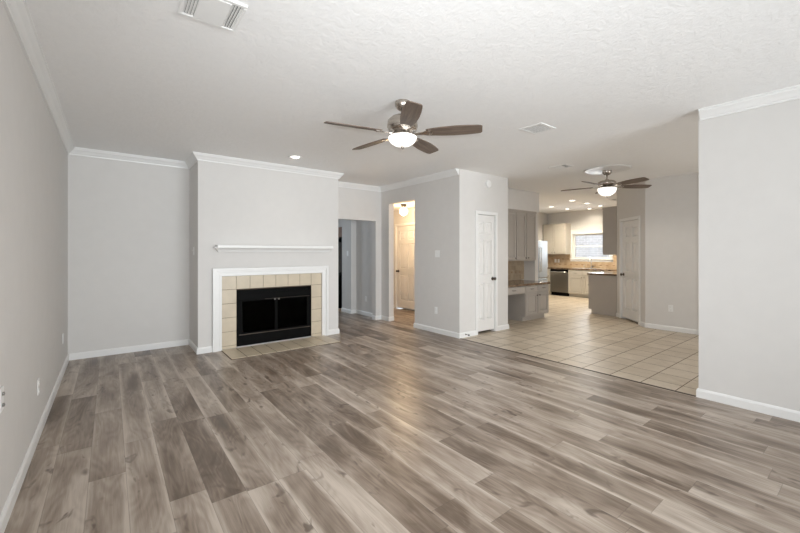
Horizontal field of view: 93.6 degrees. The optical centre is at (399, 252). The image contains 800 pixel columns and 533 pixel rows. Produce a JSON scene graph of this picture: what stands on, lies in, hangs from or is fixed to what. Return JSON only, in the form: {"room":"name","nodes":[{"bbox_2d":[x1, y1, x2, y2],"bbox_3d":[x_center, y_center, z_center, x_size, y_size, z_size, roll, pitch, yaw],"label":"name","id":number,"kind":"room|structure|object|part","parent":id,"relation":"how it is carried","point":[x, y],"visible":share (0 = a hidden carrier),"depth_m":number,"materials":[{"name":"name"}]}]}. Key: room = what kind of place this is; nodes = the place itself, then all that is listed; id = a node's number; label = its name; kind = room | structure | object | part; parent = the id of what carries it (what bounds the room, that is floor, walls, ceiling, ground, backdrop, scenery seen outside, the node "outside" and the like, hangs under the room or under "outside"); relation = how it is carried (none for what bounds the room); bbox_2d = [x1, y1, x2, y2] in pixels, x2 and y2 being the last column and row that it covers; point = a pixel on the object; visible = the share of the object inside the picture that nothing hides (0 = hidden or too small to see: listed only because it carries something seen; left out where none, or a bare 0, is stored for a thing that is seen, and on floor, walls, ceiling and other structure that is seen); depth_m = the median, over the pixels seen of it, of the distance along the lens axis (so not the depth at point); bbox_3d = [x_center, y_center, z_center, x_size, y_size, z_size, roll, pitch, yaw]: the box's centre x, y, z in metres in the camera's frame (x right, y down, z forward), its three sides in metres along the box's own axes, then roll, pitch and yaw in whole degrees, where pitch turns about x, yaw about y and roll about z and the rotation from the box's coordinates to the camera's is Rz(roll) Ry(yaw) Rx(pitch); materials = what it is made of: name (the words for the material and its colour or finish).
{"room":"living room","nodes":[
{"label":"living room","id":0,"kind":"room"},
{"bbox_2d":[0,0,67,514],"bbox_3d":[-2.373,0.015,2.274,0.120,2.740,14.740,0,0,-38],"label":"wall","id":1,"kind":"structure","parent":0,"point":[33,154],"depth_m":2.47,"materials":[{"name":"beige paint"}]},
{"bbox_2d":[0,386,4,412],"bbox_3d":[-1.977,0.730,1.872,0.016,0.118,0.074,0,0,-38],"label":"jack plate","id":2,"kind":"object","parent":1,"relation":"attached to","point":[2,393],"visible":1,"depth_m":1.86,"materials":[{"name":"white plastic"}]},
{"bbox_2d":[0,354,68,532],"bbox_3d":[-1.077,1.343,0.704,0.015,0.085,10.430,0,0,-38],"label":"baseboard","id":3,"kind":"structure","parent":1,"relation":"attached to","point":[6,512],"depth_m":2.41,"materials":[{"name":"white paint"}]},
{"bbox_2d":[37,378,39,394],"bbox_3d":[-2.725,1.009,2.836,0.009,0.118,0.074,0,0,-38],"label":"outlet","id":4,"kind":"object","parent":1,"relation":"attached to","point":[38,380],"visible":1,"depth_m":2.81,"materials":[{"name":"white plastic"}]},
{"bbox_2d":[68,155,189,353],"bbox_3d":[-3.759,0.015,5.297,1.380,2.740,0.120,0,0,-38],"label":"wall","id":5,"kind":"structure","parent":0,"point":[129,222],"depth_m":5.20,"materials":[{"name":"beige paint"}]},
{"bbox_2d":[190,160,337,349],"bbox_3d":[-2.154,0.015,6.106,2.150,2.740,0.800,0,0,-38],"label":"wall","id":6,"kind":"structure","parent":0,"point":[230,204],"depth_m":5.60,"materials":[{"name":"beige paint"}]},
{"bbox_2d":[69,339,211,360],"bbox_3d":[-3.434,1.343,5.033,1.542,0.085,0.695,0,0,-38],"label":"baseboard","id":7,"kind":"structure","parent":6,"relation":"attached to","point":[105,352],"depth_m":5.19,"materials":[{"name":"white paint"}]},
{"bbox_2d":[1,0,458,191],"bbox_3d":[0.857,-1.308,2.196,4.900,0.094,10.430,0,0,-38],"label":"trim","id":8,"kind":"structure","parent":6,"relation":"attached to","point":[18,12],"depth_m":4.89,"materials":[{"name":"white paint"}]},
{"bbox_2d":[213,245,333,251],"bbox_3d":[-1.847,-0.058,5.746,1.815,0.102,0.145,0,0,-38],"label":"mantel shelf","id":9,"kind":"object","parent":6,"relation":"attached to","point":[220,248],"visible":1,"depth_m":5.63,"materials":[{"name":"white paint"}]},
{"bbox_2d":[329,328,339,334],"bbox_3d":[-1.335,1.343,6.653,0.215,0.085,0.695,0,0,-38],"label":"baseboard","id":10,"kind":"structure","parent":6,"relation":"attached to","point":[332,331],"depth_m":6.38,"materials":[{"name":"white paint"}]},
{"bbox_2d":[338,219,341,226],"bbox_3d":[-3.954,0.015,8.784,5.330,2.740,2.500,0,0,-38],"label":"wall","id":11,"kind":"structure","parent":0,"point":[339,220],"depth_m":9.89,"materials":[{"name":"beige paint"}]},
{"bbox_2d":[338,237,341,273],"bbox_3d":[-1.574,0.210,9.963,0.080,1.650,1.000,0,0,-38],"label":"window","id":12,"kind":"structure","parent":11,"relation":"in","point":[340,242],"depth_m":9.97,"materials":[{"name":"white"}]},
{"bbox_2d":[338,227,341,241],"bbox_3d":[-1.661,-0.465,9.896,0.100,0.380,1.120,0,0,-38],"label":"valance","id":13,"kind":"object","parent":11,"relation":"attached to","point":[339,228],"visible":0.04,"depth_m":9.68,"materials":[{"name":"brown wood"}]},
{"bbox_2d":[342,220,355,309],"bbox_3d":[-1.141,0.015,8.788,0.250,2.740,0.430,0,0,-38],"label":"wall","id":14,"kind":"structure","parent":0,"point":[348,226],"depth_m":8.61,"materials":[{"name":"beige paint"}]},
{"bbox_2d":[338,187,380,315],"bbox_3d":[-0.968,0.015,7.450,1.370,2.740,0.120,0,0,-38],"label":"wall","id":15,"kind":"structure","parent":0,"point":[353,204],"depth_m":7.69,"materials":[{"name":"beige paint"}]},
{"bbox_2d":[4,308,799,532],"bbox_3d":[0.026,1.435,4.125,6.180,0.100,14.740,0,0,-38],"label":"floor","id":16,"kind":"structure","parent":0,"point":[395,426],"depth_m":2.69,"materials":[{"name":"laminate"}]},
{"bbox_2d":[212,266,339,359],"bbox_3d":[-1.917,0.802,5.780,1.773,1.166,1.165,0,0,-38],"label":"fireplace","id":17,"kind":"object","parent":16,"relation":"on","point":[254,305],"visible":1,"depth_m":5.66,"materials":[{"name":"white paint"}]},
{"bbox_3d":[-2.111,0.943,5.621,0.520,0.495,0.020,0,0,-38],"label":"glass door","id":18,"kind":"part","parent":17,"relation":"part of","materials":[{"name":"black glass"}]},
{"bbox_3d":[-2.111,0.943,5.622,0.480,0.459,0.005,0,0,-38],"label":"door glass","id":19,"kind":"part","parent":17,"relation":"part of","materials":[{"name":"black glass"}]},
{"bbox_3d":[-1.904,0.948,5.778,1.149,0.815,0.044,0,0,-38],"label":"metal frame","id":20,"kind":"part","parent":17,"relation":"part of","materials":[{"name":"black metal"}]},
{"bbox_3d":[-1.700,0.943,5.939,0.520,0.495,0.020,0,0,-38],"label":"glass door","id":21,"kind":"part","parent":17,"relation":"part of","materials":[{"name":"black glass"}]},
{"bbox_3d":[-1.700,0.943,5.939,0.480,0.459,0.005,0,0,-38],"label":"door glass","id":22,"kind":"part","parent":17,"relation":"part of","materials":[{"name":"black glass"}]},
{"bbox_2d":[338,274,341,307],"bbox_3d":[-1.741,0.975,9.772,0.338,0.820,1.000,0,0,-38],"label":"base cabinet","id":23,"kind":"object","parent":16,"relation":"on","point":[339,275],"visible":0.02,"depth_m":9.34,"materials":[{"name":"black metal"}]},
{"bbox_2d":[460,338,695,396],"bbox_3d":[1.913,1.383,4.839,0.024,0.005,3.075,0,0,-38],"label":"threshold","id":24,"kind":"object","parent":16,"relation":"on","point":[460,338],"visible":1,"depth_m":4.40,"materials":[{"name":"brown metal"}]},
{"bbox_2d":[394,201,414,210],"bbox_3d":[0.018,-1.085,8.350,1.050,0.060,2.800,0,0,-38],"label":"ceiling","id":25,"kind":"structure","parent":0,"point":[411,204],"depth_m":8.40,"materials":[{"name":"white paint"}]},
{"bbox_2d":[400,204,407,215],"bbox_3d":[0.080,-0.932,8.196,0.180,0.245,0.180,0,0,-38],"label":"globe light","id":26,"kind":"object","parent":25,"relation":"attached to","point":[403,211],"visible":0.98,"depth_m":8.14,"materials":[{"name":"white glass"}]},
{"bbox_2d":[394,208,414,310],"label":"wall","id":27,"kind":"structure","parent":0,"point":[409,217],"depth_m":9.22,"materials":[{"name":"beige paint"}]},
{"bbox_2d":[395,222,414,309],"bbox_3d":[0.164,0.339,9.063,0.148,2.092,0.876,0,0,-38],"label":"door","id":28,"kind":"structure","parent":27,"relation":"attached to","point":[405,232],"depth_m":9.09,"materials":[{"name":"white paint"}]},
{"bbox_2d":[356,169,464,332],"bbox_3d":[0.025,0.015,7.383,0.120,2.740,3.220,0,0,-38],"label":"wall","id":29,"kind":"structure","parent":0,"point":[440,203],"depth_m":6.62,"materials":[{"name":"beige paint"}]},
{"bbox_2d":[341,308,475,338],"bbox_3d":[-0.095,1.343,7.548,0.392,0.085,3.691,0,0,-41],"label":"baseboard","id":30,"kind":"structure","parent":29,"relation":"attached to","point":[415,325],"depth_m":6.73,"materials":[{"name":"white paint"}]},
{"bbox_2d":[435,250,439,256],"bbox_3d":[0.639,0.020,6.474,0.018,0.118,0.118,0,0,-38],"label":"light switch","id":31,"kind":"object","parent":29,"relation":"attached to","point":[437,252],"visible":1,"depth_m":6.47,"materials":[{"name":"white plastic"}]},
{"bbox_2d":[26,0,799,213],"bbox_3d":[2.615,-1.405,6.122,12.720,0.100,14.740,0,0,-38],"label":"ceiling","id":32,"kind":"structure","parent":0,"point":[619,82],"depth_m":2.92,"materials":[{"name":"white paint"}]},
{"bbox_2d":[177,0,247,32],"bbox_3d":[-1.043,-1.348,2.088,0.300,0.014,0.300,0,0,-38],"label":"ceiling vent","id":33,"kind":"object","parent":32,"relation":"in","point":[223,14],"visible":1,"depth_m":2.10,"materials":[{"name":"white plastic"}]},
{"bbox_3d":[-1.043,-1.347,2.088,0.150,0.012,0.250,0,0,-38],"label":"plate","id":34,"kind":"part","parent":33,"relation":"part of","materials":[{"name":"white plastic"}]},
{"bbox_2d":[288,155,301,158],"bbox_3d":[-1.484,-1.351,5.322,0.192,0.009,0.192,0,0,-38],"label":"recessed light","id":35,"kind":"object","parent":32,"relation":"in","point":[290,156],"visible":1,"depth_m":5.32,"materials":[{"name":"white plastic"}]},
{"bbox_2d":[324,99,481,153],"bbox_3d":[-0.014,-1.142,3.400,1.357,0.426,1.330,0,0,-38],"label":"ceiling fan","id":36,"kind":"object","parent":32,"relation":"hanging from","point":[401,127],"visible":1,"depth_m":3.29,"materials":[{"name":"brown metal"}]},
{"bbox_3d":[-0.393,-1.070,3.186,0.487,0.008,0.148,0,13,-25],"label":"blade","id":37,"kind":"part","parent":36,"relation":"part of","materials":[{"name":"brown wood"}]},
{"bbox_3d":[-0.290,-1.070,3.715,0.148,0.008,0.487,-18,12,-42],"label":"blade","id":38,"kind":"part","parent":36,"relation":"part of","materials":[{"name":"brown wood"}]},
{"bbox_3d":[0.022,-0.997,3.379,0.256,0.087,0.256,0,0,-38],"label":"lamp shade","id":39,"kind":"part","parent":36,"relation":"part of","materials":[{"name":"white glass"}]},
{"bbox_3d":[0.078,-1.070,2.924,0.148,0.008,0.487,13,-2,-7],"label":"blade","id":40,"kind":"part","parent":36,"relation":"part of","materials":[{"name":"brown wood"}]},
{"bbox_3d":[0.244,-1.070,3.780,0.148,0.008,0.487,-15,-7,28],"label":"blade","id":41,"kind":"part","parent":36,"relation":"part of","materials":[{"name":"brown wood"}]},
{"bbox_3d":[0.472,-1.070,3.292,0.487,0.008,0.148,0,-13,11],"label":"blade","id":42,"kind":"part","parent":36,"relation":"part of","materials":[{"name":"brown wood"}]},
{"bbox_2d":[519,122,555,134],"bbox_3d":[1.502,-1.351,4.102,0.290,0.008,0.270,0,0,-38],"label":"ceiling vent","id":43,"kind":"object","parent":32,"relation":"in","point":[538,128],"visible":1,"depth_m":4.08,"materials":[{"name":"white plastic"}]},
{"bbox_2d":[548,164,573,169],"bbox_3d":[2.531,-1.349,5.919,0.240,0.014,0.300,0,0,-38],"label":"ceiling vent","id":44,"kind":"object","parent":32,"relation":"in","point":[562,166],"visible":1,"depth_m":5.89,"materials":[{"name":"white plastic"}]},
{"bbox_2d":[561,165,651,196],"bbox_3d":[3.334,-1.127,6.104,1.308,0.456,1.362,0,0,-38],"label":"ceiling fan","id":45,"kind":"object","parent":32,"relation":"hanging from","point":[607,187],"visible":1,"depth_m":6.04,"materials":[{"name":"brown wood"}]},
{"bbox_3d":[3.005,-1.080,6.399,0.487,0.008,0.148,0,13,36],"label":"blade","id":46,"kind":"part","parent":45,"relation":"part of","materials":[{"name":"brown wood"}]},
{"bbox_3d":[3.376,-0.986,6.130,0.276,0.128,0.276,0,0,-38],"label":"lamp shade","id":47,"kind":"part","parent":45,"relation":"part of","materials":[{"name":"white glass"}]},
{"bbox_3d":[3.517,-1.080,5.694,0.148,0.008,0.487,14,-4,-18],"label":"blade","id":48,"kind":"part","parent":45,"relation":"part of","materials":[{"name":"brown wood"}]},
{"bbox_3d":[3.834,-1.080,6.130,0.487,0.008,0.148,0,-13,0],"label":"blade","id":49,"kind":"part","parent":45,"relation":"part of","materials":[{"name":"brown wood"}]},
{"bbox_2d":[465,170,507,331],"bbox_3d":[1.185,0.015,6.920,1.150,2.740,1.070,0,0,-38],"label":"wall","id":50,"kind":"structure","parent":0,"point":[478,197],"depth_m":6.45,"materials":[{"name":"beige paint"}]},
{"bbox_2d":[475,211,497,334],"bbox_3d":[1.476,0.339,6.502,0.582,2.092,0.148,0,0,-38],"label":"door","id":51,"kind":"structure","parent":50,"relation":"in","point":[486,223],"depth_m":6.51,"materials":[{"name":"white paint"}]},
{"bbox_2d":[486,180,490,187],"bbox_3d":[1.535,-1.190,6.491,0.132,0.132,0.037,0,0,-38],"label":"smoke detector","id":52,"kind":"object","parent":50,"relation":"attached to","point":[488,182],"visible":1,"depth_m":6.47,"materials":[{"name":"white plastic"}]},
{"bbox_2d":[498,324,508,330],"bbox_3d":[1.801,1.343,6.824,0.322,0.085,0.195,0,0,-38],"label":"baseboard","id":53,"kind":"structure","parent":50,"relation":"attached to","point":[506,326],"depth_m":6.74,"materials":[{"name":"white paint"}]},
{"bbox_2d":[508,261,523,280],"bbox_3d":[2.139,0.400,8.164,1.870,0.440,0.016,0,0,-38],"label":"backsplash","id":54,"kind":"structure","parent":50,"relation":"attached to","point":[515,268],"depth_m":8.53,"materials":[{"name":"tile"}]},
{"bbox_2d":[508,209,536,260],"bbox_3d":[2.245,-0.374,8.026,1.890,1.098,0.364,0,0,-38],"label":"upper cabinet","id":55,"kind":"object","parent":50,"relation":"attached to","point":[521,223],"visible":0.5,"depth_m":8.14,"materials":[{"name":"beige paint"}]},
{"bbox_3d":[2.332,-0.356,7.913,0.342,1.012,0.019,0,0,-38],"label":"door","id":56,"kind":"part","parent":55,"relation":"part of","materials":[{"name":"beige paint"}]},
{"bbox_3d":[2.628,-0.356,8.142,0.342,1.012,0.019,0,0,-38],"label":"door","id":57,"kind":"part","parent":55,"relation":"part of","materials":[{"name":"beige paint"}]},
{"bbox_3d":[2.924,-0.356,8.370,0.342,1.012,0.019,0,0,-38],"label":"door","id":58,"kind":"part","parent":55,"relation":"part of","materials":[{"name":"beige paint"}]},
{"bbox_2d":[508,188,538,211],"bbox_3d":[2.279,-1.137,8.080,2.000,0.435,0.330,0,0,-38],"label":"wall","id":59,"kind":"structure","parent":0,"point":[517,199],"depth_m":8.19,"materials":[{"name":"beige paint"}]},
{"bbox_2d":[522,212,537,280],"bbox_3d":[1.650,0.015,8.895,2.000,2.740,2.330,0,0,-38],"label":"wall","id":60,"kind":"structure","parent":0,"point":[530,267],"depth_m":8.57,"materials":[{"name":"beige paint"}]},
{"bbox_2d":[538,213,547,266],"bbox_3d":[3.376,0.015,11.774,4.610,2.740,0.120,0,0,-38],"label":"wall","id":61,"kind":"structure","parent":0,"point":[542,217],"depth_m":12.82,"materials":[{"name":"beige paint"}]},
{"bbox_2d":[548,254,569,260],"bbox_3d":[5.384,0.170,12.734,0.015,0.230,0.795,0,0,-38],"label":"backsplash","id":62,"kind":"structure","parent":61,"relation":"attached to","point":[551,257],"depth_m":12.71,"materials":[{"name":"tile"}]},
{"bbox_2d":[548,261,616,268],"bbox_3d":[6.050,0.388,11.871,0.015,0.203,2.975,0,0,-38],"label":"backsplash","id":63,"kind":"structure","parent":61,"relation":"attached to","point":[573,264],"depth_m":12.10,"materials":[{"name":"tile"}]},
{"bbox_2d":[402,295,698,394],"bbox_3d":[4.846,1.435,7.339,7.700,0.100,8.940,0,0,-38],"label":"floor tile","id":64,"kind":"structure","parent":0,"point":[569,333],"depth_m":5.73,"materials":[{"name":"beige tile"}]},
{"bbox_2d":[508,284,548,320],"bbox_3d":[2.300,1.025,7.803,1.685,0.720,0.784,0,0,-38],"label":"base cabinet","id":65,"kind":"object","parent":64,"relation":"on","point":[525,303],"visible":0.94,"depth_m":7.70,"materials":[{"name":"beige paint"}]},
{"bbox_3d":[2.195,0.738,7.277,0.755,0.115,0.019,0,0,-38],"label":"drawer","id":66,"kind":"part","parent":65,"relation":"part of","materials":[{"name":"beige paint"}]},
{"bbox_2d":[508,280,550,287],"bbox_3d":[2.312,0.642,7.812,1.715,0.045,0.756,0,0,-38],"label":"countertop","id":67,"kind":"structure","parent":65,"relation":"on","point":[511,283],"depth_m":7.81,"materials":[{"name":"stone"}]},
{"bbox_3d":[2.678,1.045,7.649,0.395,0.440,0.019,0,0,-38],"label":"door","id":68,"kind":"part","parent":65,"relation":"part of","materials":[{"name":"beige paint"}]},
{"bbox_3d":[2.678,0.738,7.649,0.395,0.115,0.019,0,0,-38],"label":"drawer","id":69,"kind":"part","parent":65,"relation":"part of","materials":[{"name":"beige paint"}]},
{"bbox_3d":[3.012,1.045,7.907,0.390,0.440,0.019,0,0,-38],"label":"door","id":70,"kind":"part","parent":65,"relation":"part of","materials":[{"name":"beige paint"}]},
{"bbox_3d":[3.012,0.738,7.907,0.390,0.115,0.019,0,0,-38],"label":"drawer","id":71,"kind":"part","parent":65,"relation":"part of","materials":[{"name":"beige paint"}]},
{"bbox_2d":[538,241,546,280],"bbox_3d":[3.986,0.510,11.622,0.910,1.750,0.827,0,0,-38],"label":"refrigerator","id":72,"kind":"object","parent":64,"relation":"on","point":[542,245],"visible":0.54,"depth_m":11.44,"materials":[{"name":"silver metal"}]},
{"bbox_3d":[4.003,0.195,11.227,0.449,1.120,0.068,0,0,-38],"label":"door","id":73,"kind":"part","parent":72,"relation":"part of","materials":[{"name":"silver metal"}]},
{"bbox_2d":[545,269,550,294],"bbox_3d":[5.015,0.958,12.682,0.634,0.855,0.425,0,0,-38],"label":"base cabinet","id":74,"kind":"object","parent":64,"relation":"on","point":[548,270],"visible":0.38,"depth_m":12.37,"materials":[{"name":"beige paint"}]},
{"bbox_3d":[4.795,0.991,12.513,0.019,0.548,0.401,0,0,-38],"label":"door","id":75,"kind":"part","parent":74,"relation":"part of","materials":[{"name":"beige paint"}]},
{"bbox_2d":[550,269,568,295],"bbox_3d":[5.324,0.960,12.263,0.648,0.850,0.592,0,0,-38],"label":"dishwasher","id":76,"kind":"object","parent":64,"relation":"on","point":[558,278],"visible":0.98,"depth_m":12.08,"materials":[{"name":"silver metal"}]},
{"bbox_3d":[5.124,0.582,12.109,0.032,0.088,0.588,0,0,-38],"label":"control panel","id":77,"kind":"part","parent":76,"relation":"part of","materials":[{"name":"black metal"}]},
{"bbox_3d":[5.176,1.333,12.149,0.040,0.105,0.588,0,0,-38],"label":"kick plate","id":78,"kind":"part","parent":76,"relation":"part of","materials":[{"name":"black metal"}]},
{"bbox_2d":[568,270,599,297],"bbox_3d":[5.814,0.958,11.647,0.634,0.855,0.960,0,0,-38],"label":"base cabinet","id":79,"kind":"object","parent":64,"relation":"on","point":[577,279],"visible":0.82,"depth_m":11.59,"materials":[{"name":"beige paint"}]},
{"bbox_3d":[5.447,0.626,11.668,0.019,0.133,0.456,0,0,-38],"label":"drawer","id":80,"kind":"part","parent":79,"relation":"part of","materials":[{"name":"beige paint"}]},
{"bbox_3d":[5.447,0.991,11.668,0.019,0.548,0.456,0,0,-38],"label":"door","id":81,"kind":"part","parent":79,"relation":"part of","materials":[{"name":"beige paint"}]},
{"bbox_3d":[5.741,0.991,11.288,0.019,0.548,0.456,0,0,-38],"label":"door","id":82,"kind":"part","parent":79,"relation":"part of","materials":[{"name":"beige paint"}]},
{"bbox_3d":[5.741,0.626,11.288,0.019,0.133,0.456,0,0,-38],"label":"drawer","id":83,"kind":"part","parent":79,"relation":"part of","materials":[{"name":"beige paint"}]},
{"bbox_2d":[588,275,616,315],"bbox_3d":[5.582,0.945,9.242,2.730,0.880,0.644,0,0,-38],"label":"base cabinet","id":84,"kind":"object","parent":64,"relation":"on","point":[602,289],"visible":0.52,"depth_m":8.39,"materials":[{"name":"beige paint"}]},
{"bbox_2d":[587,271,616,275],"bbox_3d":[5.813,0.485,9.409,3.360,0.040,0.627,0,0,-38],"label":"countertop","id":85,"kind":"structure","parent":84,"relation":"on","point":[609,273],"depth_m":8.45,"materials":[{"name":"stone"}]},
{"bbox_3d":[6.403,0.958,10.883,0.634,0.855,0.960,0,0,-38],"label":"base cabinet","id":86,"kind":"object","parent":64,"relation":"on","visible":0},
{"bbox_2d":[547,267,616,270],"bbox_3d":[5.803,0.510,11.680,0.618,0.040,2.975,0,0,-38],"label":"countertop","id":87,"kind":"structure","parent":86,"relation":"on","point":[568,268],"depth_m":11.63,"materials":[{"name":"stone"}]},
{"bbox_2d":[548,209,602,267],"bbox_3d":[6.338,0.015,11.610,0.120,2.740,3.760,0,0,-38],"label":"wall","id":88,"kind":"structure","parent":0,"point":[586,220],"depth_m":12.16,"materials":[{"name":"beige paint"}]},
{"bbox_2d":[542,223,570,253],"bbox_3d":[5.244,-0.452,12.619,0.379,1.013,0.825,0,0,-38],"label":"upper cabinet","id":89,"kind":"object","parent":88,"relation":"attached to","point":[557,236],"visible":0.94,"depth_m":12.41,"materials":[{"name":"beige paint"}]},
{"bbox_3d":[5.002,-0.433,12.687,0.019,0.927,0.370,0,0,-38],"label":"door","id":90,"kind":"part","parent":89,"relation":"part of","materials":[{"name":"beige paint"}]},
{"bbox_3d":[5.248,-0.433,12.368,0.019,0.927,0.370,0,0,-38],"label":"door","id":91,"kind":"part","parent":89,"relation":"part of","materials":[{"name":"beige paint"}]},
{"bbox_2d":[570,232,612,261],"bbox_3d":[6.063,-0.182,11.909,0.150,0.935,1.330,0,0,-38],"label":"window","id":92,"kind":"structure","parent":88,"relation":"attached to","point":[581,259],"depth_m":12.03,"materials":[{"name":"white paint"}]},
{"bbox_3d":[6.039,0.238,11.891,0.090,0.093,1.330,0,0,-38],"label":"sill","id":93,"kind":"part","parent":92,"relation":"part of","materials":[{"name":"white paint"}]},
{"bbox_2d":[617,181,644,321],"bbox_3d":[4.685,0.015,7.552,0.120,2.740,1.188,0,0,7],"label":"wall","id":94,"kind":"structure","parent":0,"point":[630,201],"depth_m":7.30,"materials":[{"name":"beige paint"}]},
{"bbox_2d":[602,206,616,254],"bbox_3d":[5.746,-0.479,9.169,2.920,1.058,0.329,0,0,-38],"label":"upper cabinet","id":95,"kind":"object","parent":94,"relation":"attached to","point":[609,213],"visible":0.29,"depth_m":8.25,"materials":[{"name":"beige paint"}]},
{"bbox_2d":[619,216,639,324],"bbox_3d":[4.652,0.339,7.564,0.148,2.092,0.856,0,0,7],"label":"door","id":96,"kind":"structure","parent":94,"relation":"in","point":[629,228],"depth_m":7.62,"materials":[{"name":"white paint"}]},
{"bbox_2d":[645,172,698,329],"bbox_3d":[5.928,0.015,5.282,0.120,2.740,4.360,0,0,-38],"label":"wall","id":97,"kind":"structure","parent":0,"point":[671,202],"depth_m":6.65,"materials":[{"name":"beige paint"}]},
{"bbox_2d":[616,313,698,334],"bbox_3d":[5.607,1.343,5.717,0.708,0.085,5.160,0,0,-28],"label":"baseboard","id":98,"kind":"structure","parent":97,"relation":"attached to","point":[643,324],"depth_m":6.67,"materials":[{"name":"white paint"}]},
{"bbox_2d":[668,305,672,311],"bbox_3d":[4.790,0.985,6.651,0.009,0.118,0.074,0,0,-38],"label":"outlet","id":99,"kind":"object","parent":97,"relation":"attached to","point":[670,307],"visible":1,"depth_m":6.65,"materials":[{"name":"white plastic"}]},
{"bbox_2d":[699,99,799,410],"bbox_3d":[4.507,0.015,1.574,0.120,2.740,5.225,0,0,-38],"label":"wall","id":100,"kind":"structure","parent":0,"point":[749,160],"depth_m":3.31,"materials":[{"name":"beige paint"}]},
{"bbox_2d":[696,387,799,421],"bbox_3d":[4.460,1.343,1.623,0.135,0.085,5.120,0,0,-38],"label":"baseboard","id":101,"kind":"structure","parent":100,"relation":"attached to","point":[785,413],"depth_m":3.31,"materials":[{"name":"white paint"}]},
{"bbox_2d":[698,84,799,120],"bbox_3d":[4.399,-1.308,1.557,0.072,0.094,5.090,0,0,-38],"label":"trim","id":102,"kind":"structure","parent":100,"relation":"attached to","point":[793,92],"depth_m":3.28,"materials":[{"name":"white paint"}]},
{"label":"outside","id":103,"kind":"structure","parent":0,"visible":0},
{"bbox_3d":[4.779,1.735,3.056,17.300,0.100,23.000,0,0,-38],"label":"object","id":104,"kind":"structure","parent":103,"visible":0},
{"bbox_2d":[576,235,608,257],"bbox_3d":[8.041,-0.715,13.151,0.200,4.800,11.000,0,0,-38],"label":"wall","id":105,"kind":"structure","parent":104,"relation":"on","point":[587,240],"depth_m":14.13,"materials":[{"name":"brick"}]}
]}

